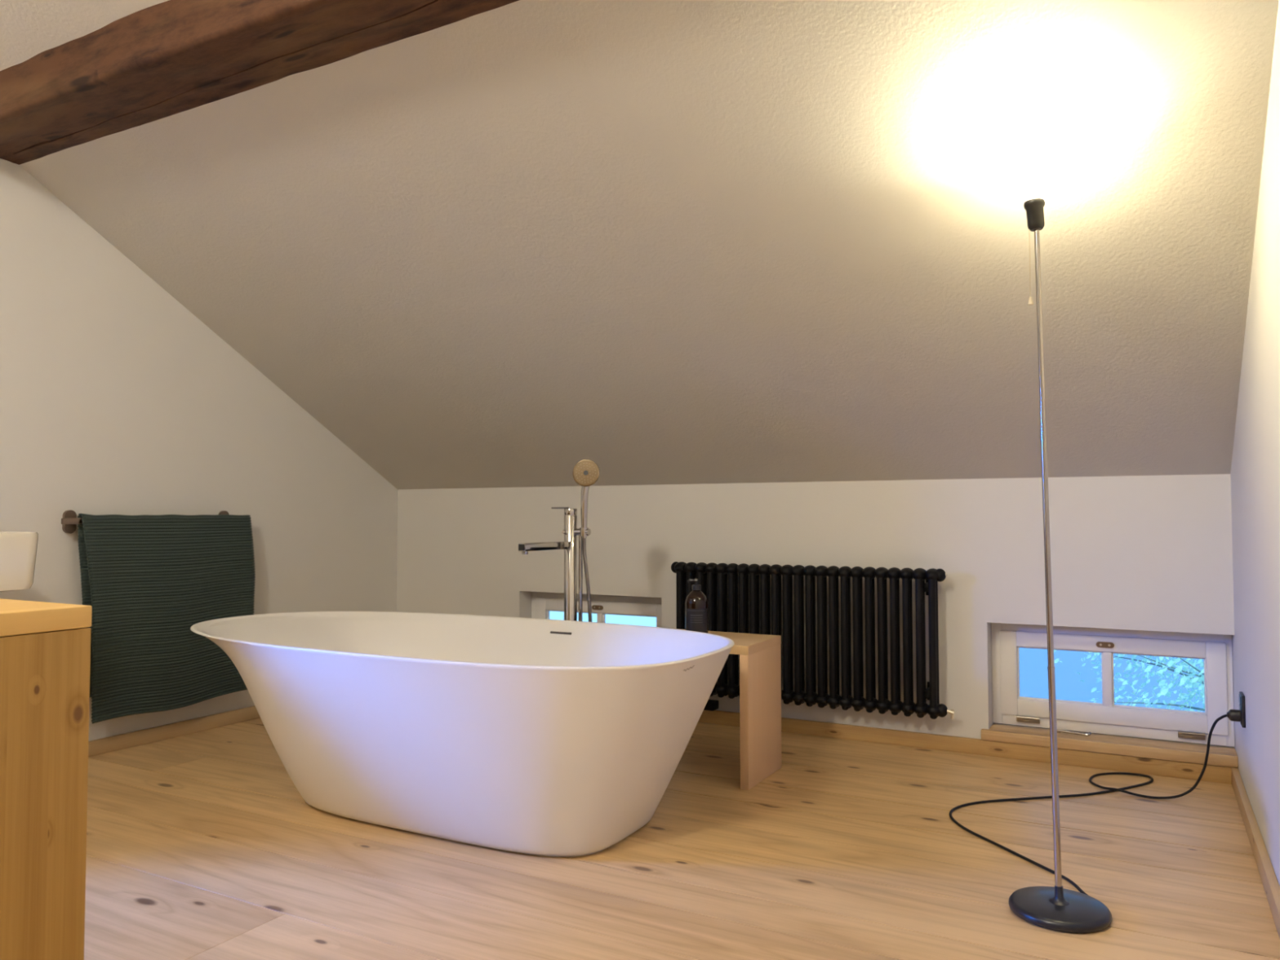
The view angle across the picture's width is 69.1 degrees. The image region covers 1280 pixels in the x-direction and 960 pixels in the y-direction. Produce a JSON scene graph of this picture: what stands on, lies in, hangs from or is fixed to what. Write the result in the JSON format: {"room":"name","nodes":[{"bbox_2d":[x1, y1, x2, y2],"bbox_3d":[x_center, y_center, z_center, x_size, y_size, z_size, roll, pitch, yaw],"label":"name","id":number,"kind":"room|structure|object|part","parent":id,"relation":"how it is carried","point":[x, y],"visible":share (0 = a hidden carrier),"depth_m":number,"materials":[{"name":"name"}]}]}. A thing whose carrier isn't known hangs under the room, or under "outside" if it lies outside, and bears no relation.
{"room":"bathroom","nodes":[
{"label":"bathroom","id":0,"kind":"room"},
{"bbox_2d":[0,158,397,741],"bbox_3d":[-3.217,-0.622,1.784,0.320,3.244,7.440,-1,-2,29],"label":"wall","id":1,"kind":"structure","parent":0,"point":[116,397],"depth_m":3.70,"materials":[{"name":"paint"}]},
{"bbox_2d":[0,531,38,591],"bbox_3d":[-2.225,0.332,2.700,0.505,0.354,0.660,-1,-2,29],"label":"basin","id":2,"kind":"object","parent":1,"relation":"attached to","point":[18,549],"visible":1,"depth_m":2.81,"materials":[{"name":"beige ceramic"}]},
{"bbox_2d":[61,510,229,533],"bbox_3d":[-1.923,0.164,3.704,0.078,0.086,0.782,-1,-2,29],"label":"towel rail","id":3,"kind":"object","parent":1,"relation":"attached to","point":[69,521],"visible":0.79,"depth_m":3.42,"materials":[{"name":"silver metal"}]},
{"bbox_2d":[77,513,255,724],"bbox_3d":[-1.871,0.523,3.717,0.065,0.774,0.747,-1,-2,28],"label":"towel","id":4,"kind":"object","parent":3,"relation":"hanging from","point":[146,580],"visible":0.89,"depth_m":3.65,"materials":[{"name":"green fabric"}]},
{"bbox_2d":[88,705,260,756],"bbox_3d":[-3.061,0.938,1.652,0.020,0.056,7.420,-1,-2,29],"label":"baseboard","id":5,"kind":"structure","parent":1,"relation":"attached to","point":[114,743],"depth_m":3.75,"materials":[{"name":"brown wood"}]},
{"bbox_2d":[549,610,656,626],"bbox_3d":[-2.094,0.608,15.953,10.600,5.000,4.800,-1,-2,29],"label":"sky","id":6,"kind":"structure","parent":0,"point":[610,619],"depth_m":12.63,"materials":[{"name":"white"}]},
{"bbox_2d":[0,0,1278,489],"bbox_3d":[-1.519,-1.181,0.876,4.452,2.559,8.140,-1,-2,29],"label":"ceiling","id":7,"kind":"structure","parent":0,"point":[518,243],"depth_m":2.80,"materials":[{"name":"paint"}]},
{"bbox_2d":[0,0,518,164],"bbox_3d":[-0.624,-1.262,2.307,3.750,0.210,0.272,-1,-2,29],"label":"ceiling beam","id":8,"kind":"structure","parent":7,"relation":"attached to","point":[170,57],"depth_m":2.59,"materials":[{"name":"brown wood"}]},
{"bbox_2d":[84,717,1279,959],"bbox_3d":[-1.429,1.030,0.744,4.352,0.200,8.040,-1,-2,29],"label":"floor","id":9,"kind":"structure","parent":0,"point":[203,845],"depth_m":2.39,"materials":[{"name":"brown wood"}]},
{"bbox_2d":[0,598,92,959],"bbox_3d":[-1.494,0.546,1.182,1.705,0.800,0.566,-1,-2,29],"label":"base cabinet","id":10,"kind":"object","parent":9,"relation":"on","point":[45,647],"visible":1,"depth_m":0.99,"materials":[{"name":"brown wood"}]},
{"bbox_2d":[190,611,734,857],"bbox_3d":[-0.640,0.746,2.927,1.909,0.532,0.950,-1,-2,29],"label":"bathtub","id":11,"kind":"object","parent":9,"relation":"on","point":[543,737],"visible":1,"depth_m":2.49,"materials":[{"name":"white ceramic"}]},
{"bbox_2d":[518,506,591,621],"bbox_3d":[-0.320,0.563,3.372,0.157,0.931,0.368,-1,-2,29],"label":"faucet","id":12,"kind":"object","parent":9,"relation":"on","point":[571,531],"visible":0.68,"depth_m":3.47,"materials":[{"name":"silver metal"}]},
{"bbox_3d":[-0.411,0.234,3.225,0.024,0.022,0.002,-1,-2,29],"label":"spout","id":13,"kind":"part","parent":12,"relation":"part of","materials":[{"name":"black plastic"}]},
{"bbox_3d":[-0.341,0.239,3.353,0.030,0.028,0.292,-1,-2,29],"label":"spout","id":14,"kind":"part","parent":12,"relation":"part of","materials":[{"name":"silver metal"}]},
{"bbox_3d":[-0.302,0.106,3.513,0.070,0.006,0.016,-1,-2,29],"label":"lever","id":15,"kind":"part","parent":12,"relation":"part of","materials":[{"name":"grey metal"}]},
{"bbox_2d":[579,527,588,536],"bbox_3d":[-0.209,0.194,3.472,0.033,0.032,0.033,-1,-2,29],"label":"faucet knob","id":16,"kind":"object","parent":12,"relation":"on","point":[584,531],"depth_m":3.46,"materials":[{"name":"silver metal"}]},
{"bbox_2d":[572,459,599,622],"bbox_3d":[-0.209,0.455,3.470,0.129,1.065,0.070,-1,-2,29],"label":"shower","id":17,"kind":"object","parent":12,"relation":"attached to","point":[585,473],"visible":0.75,"depth_m":3.46,"materials":[{"name":"silver metal"}]},
{"bbox_3d":[-0.202,0.098,3.476,0.040,0.238,0.029,1,-2,-16],"label":"handle","id":18,"kind":"part","parent":17,"relation":"part of","materials":[{"name":"silver metal"}]},
{"bbox_2d":[675,628,781,790],"bbox_3d":[0.167,0.792,3.328,0.601,0.468,0.312,-1,-2,29],"label":"bench","id":19,"kind":"object","parent":9,"relation":"on","point":[760,657],"visible":0.55,"depth_m":3.15,"materials":[{"name":"brown wood"}]},
{"bbox_2d":[685,578,707,633],"bbox_3d":[0.202,0.455,3.316,0.082,0.205,0.082,-1,-2,29],"label":"soap bottle","id":20,"kind":"object","parent":19,"relation":"on","point":[696,602],"visible":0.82,"depth_m":3.28,"materials":[{"name":"brown glass"}]},
{"bbox_3d":[0.417,0.802,3.191,0.030,0.438,0.312,-1,-2,29],"label":"panel","id":21,"kind":"part","parent":19,"relation":"part of","materials":[{"name":"brown wood"}]},
{"bbox_2d":[1008,162,1111,933],"bbox_3d":[0.916,0.103,2.147,0.280,1.756,0.280,-1,-2,29],"label":"floor lamp","id":22,"kind":"object","parent":9,"relation":"on","point":[1057,908],"visible":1,"depth_m":2.12,"materials":[{"name":"black"}]},
{"bbox_3d":[0.918,-0.535,2.165,0.021,0.216,0.005,-1,-2,29],"label":"pull chain","id":23,"kind":"part","parent":22,"relation":"part of","materials":[{"name":"beige"}]},
{"bbox_3d":[0.910,-0.419,2.165,0.013,0.020,0.013,-1,-2,29],"label":"pull knob","id":24,"kind":"part","parent":22,"relation":"part of","materials":[{"name":"beige"}]},
{"bbox_3d":[0.918,-0.699,2.176,0.052,0.084,0.052,-1,-2,29],"label":"bulb","id":25,"kind":"part","parent":22,"relation":"part of","materials":[{"name":"white glass"}]},
{"bbox_2d":[1048,885,1069,906],"bbox_3d":[0.947,0.935,2.099,0.044,0.036,0.044,-1,-2,29],"label":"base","id":26,"kind":"object","parent":22,"relation":"attached to","point":[1058,899],"depth_m":2.09,"materials":[{"name":"metal"}]},
{"bbox_2d":[949,709,1240,895],"bbox_3d":[1.306,0.853,2.757,1.228,0.300,0.594,2,-3,-42],"label":"power cord","id":27,"kind":"object","parent":9,"relation":"on","point":[1233,715],"visible":0.96,"depth_m":2.91,"materials":[{"name":"black plastic"}]},
{"bbox_2d":[396,474,1237,755],"bbox_3d":[0.360,0.546,4.140,4.252,1.083,0.200,-1,-2,29],"label":"wall","id":28,"kind":"structure","parent":0,"point":[1153,553],"depth_m":3.66,"materials":[{"name":"paint"}]},
{"bbox_2d":[531,591,662,627],"bbox_3d":[-0.214,0.757,4.410,0.829,0.436,0.188,-1,-2,29],"label":"window","id":29,"kind":"structure","parent":28,"relation":"in","point":[542,602],"depth_m":4.42,"materials":[{"name":"white paint"}]},
{"bbox_3d":[-0.203,0.608,4.429,0.059,0.021,0.007,-1,-2,29],"label":"latch plate","id":30,"kind":"part","parent":29,"relation":"part of","materials":[{"name":"brown metal"}]},
{"bbox_2d":[671,561,955,719],"bbox_3d":[0.667,0.660,3.779,1.181,0.630,0.130,-1,-2,29],"label":"radiator","id":31,"kind":"object","parent":28,"relation":"attached to","point":[715,586],"visible":0.77,"depth_m":3.68,"materials":[{"name":"black metal"}]},
{"bbox_2d":[698,710,1231,784],"bbox_3d":[0.351,1.024,4.001,3.712,0.056,0.020,-1,-2,29],"label":"baseboard","id":32,"kind":"structure","parent":28,"relation":"attached to","point":[1217,774],"depth_m":3.46,"materials":[{"name":"brown wood"}]},
{"bbox_2d":[981,622,1238,768],"bbox_3d":[1.678,0.751,3.374,0.812,0.436,0.188,-1,-2,29],"label":"window","id":33,"kind":"structure","parent":28,"relation":"in","point":[1108,727],"depth_m":3.35,"materials":[{"name":"white paint"}]},
{"bbox_3d":[1.697,0.602,3.389,0.059,0.021,0.007,-1,-2,29],"label":"latch plate","id":34,"kind":"part","parent":33,"relation":"part of","materials":[{"name":"brown metal"}]},
{"bbox_3d":[1.673,0.950,3.358,0.812,0.038,0.168,-1,-2,29],"label":"sill","id":35,"kind":"part","parent":33,"relation":"part of","materials":[{"name":"brown wood"}]},
{"bbox_3d":[1.713,0.730,3.401,0.736,0.318,0.040,-1,-2,29],"label":"sash","id":36,"kind":"part","parent":33,"relation":"part of","materials":[{"name":"white paint"}]},
{"bbox_2d":[1053,649,1204,711],"bbox_3d":[4.625,1.380,7.024,3.357,3.054,3.180,0,-2,10],"label":"tree","id":37,"kind":"object","parent":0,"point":[1184,679],"visible":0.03,"depth_m":6.87,"materials":[{"name":"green plant"}]},
{"bbox_2d":[1230,0,1279,886],"bbox_3d":[0.303,-0.698,-0.140,0.200,3.244,7.440,-1,-2,29],"label":"wall","id":38,"kind":"structure","parent":0,"point":[1255,475],"depth_m":2.28,"materials":[{"name":"paint"}]},
{"bbox_2d":[1239,691,1245,728],"bbox_3d":[1.846,0.704,2.849,0.012,0.096,0.080,-1,-2,29],"label":"wall socket","id":39,"kind":"object","parent":38,"relation":"attached to","point":[1242,697],"visible":0.98,"depth_m":2.81,"materials":[{"name":"black plastic"}]},
{"bbox_2d":[1231,767,1279,938],"bbox_3d":[0.212,0.867,-0.138,0.020,0.056,7.420,-1,-2,29],"label":"baseboard","id":40,"kind":"structure","parent":38,"relation":"attached to","point":[1269,881],"depth_m":2.37,"materials":[{"name":"brown wood"}]},
{"label":"outside","id":41,"kind":"structure","parent":0,"visible":0},
{"bbox_2d":[1018,647,1204,711],"bbox_3d":[11.119,3.730,30.616,70.000,0.150,55.400,-1,-2,29],"label":"sky","id":42,"kind":"structure","parent":41,"point":[1033,663],"depth_m":14.18,"materials":[{"name":"blue"}]}
]}

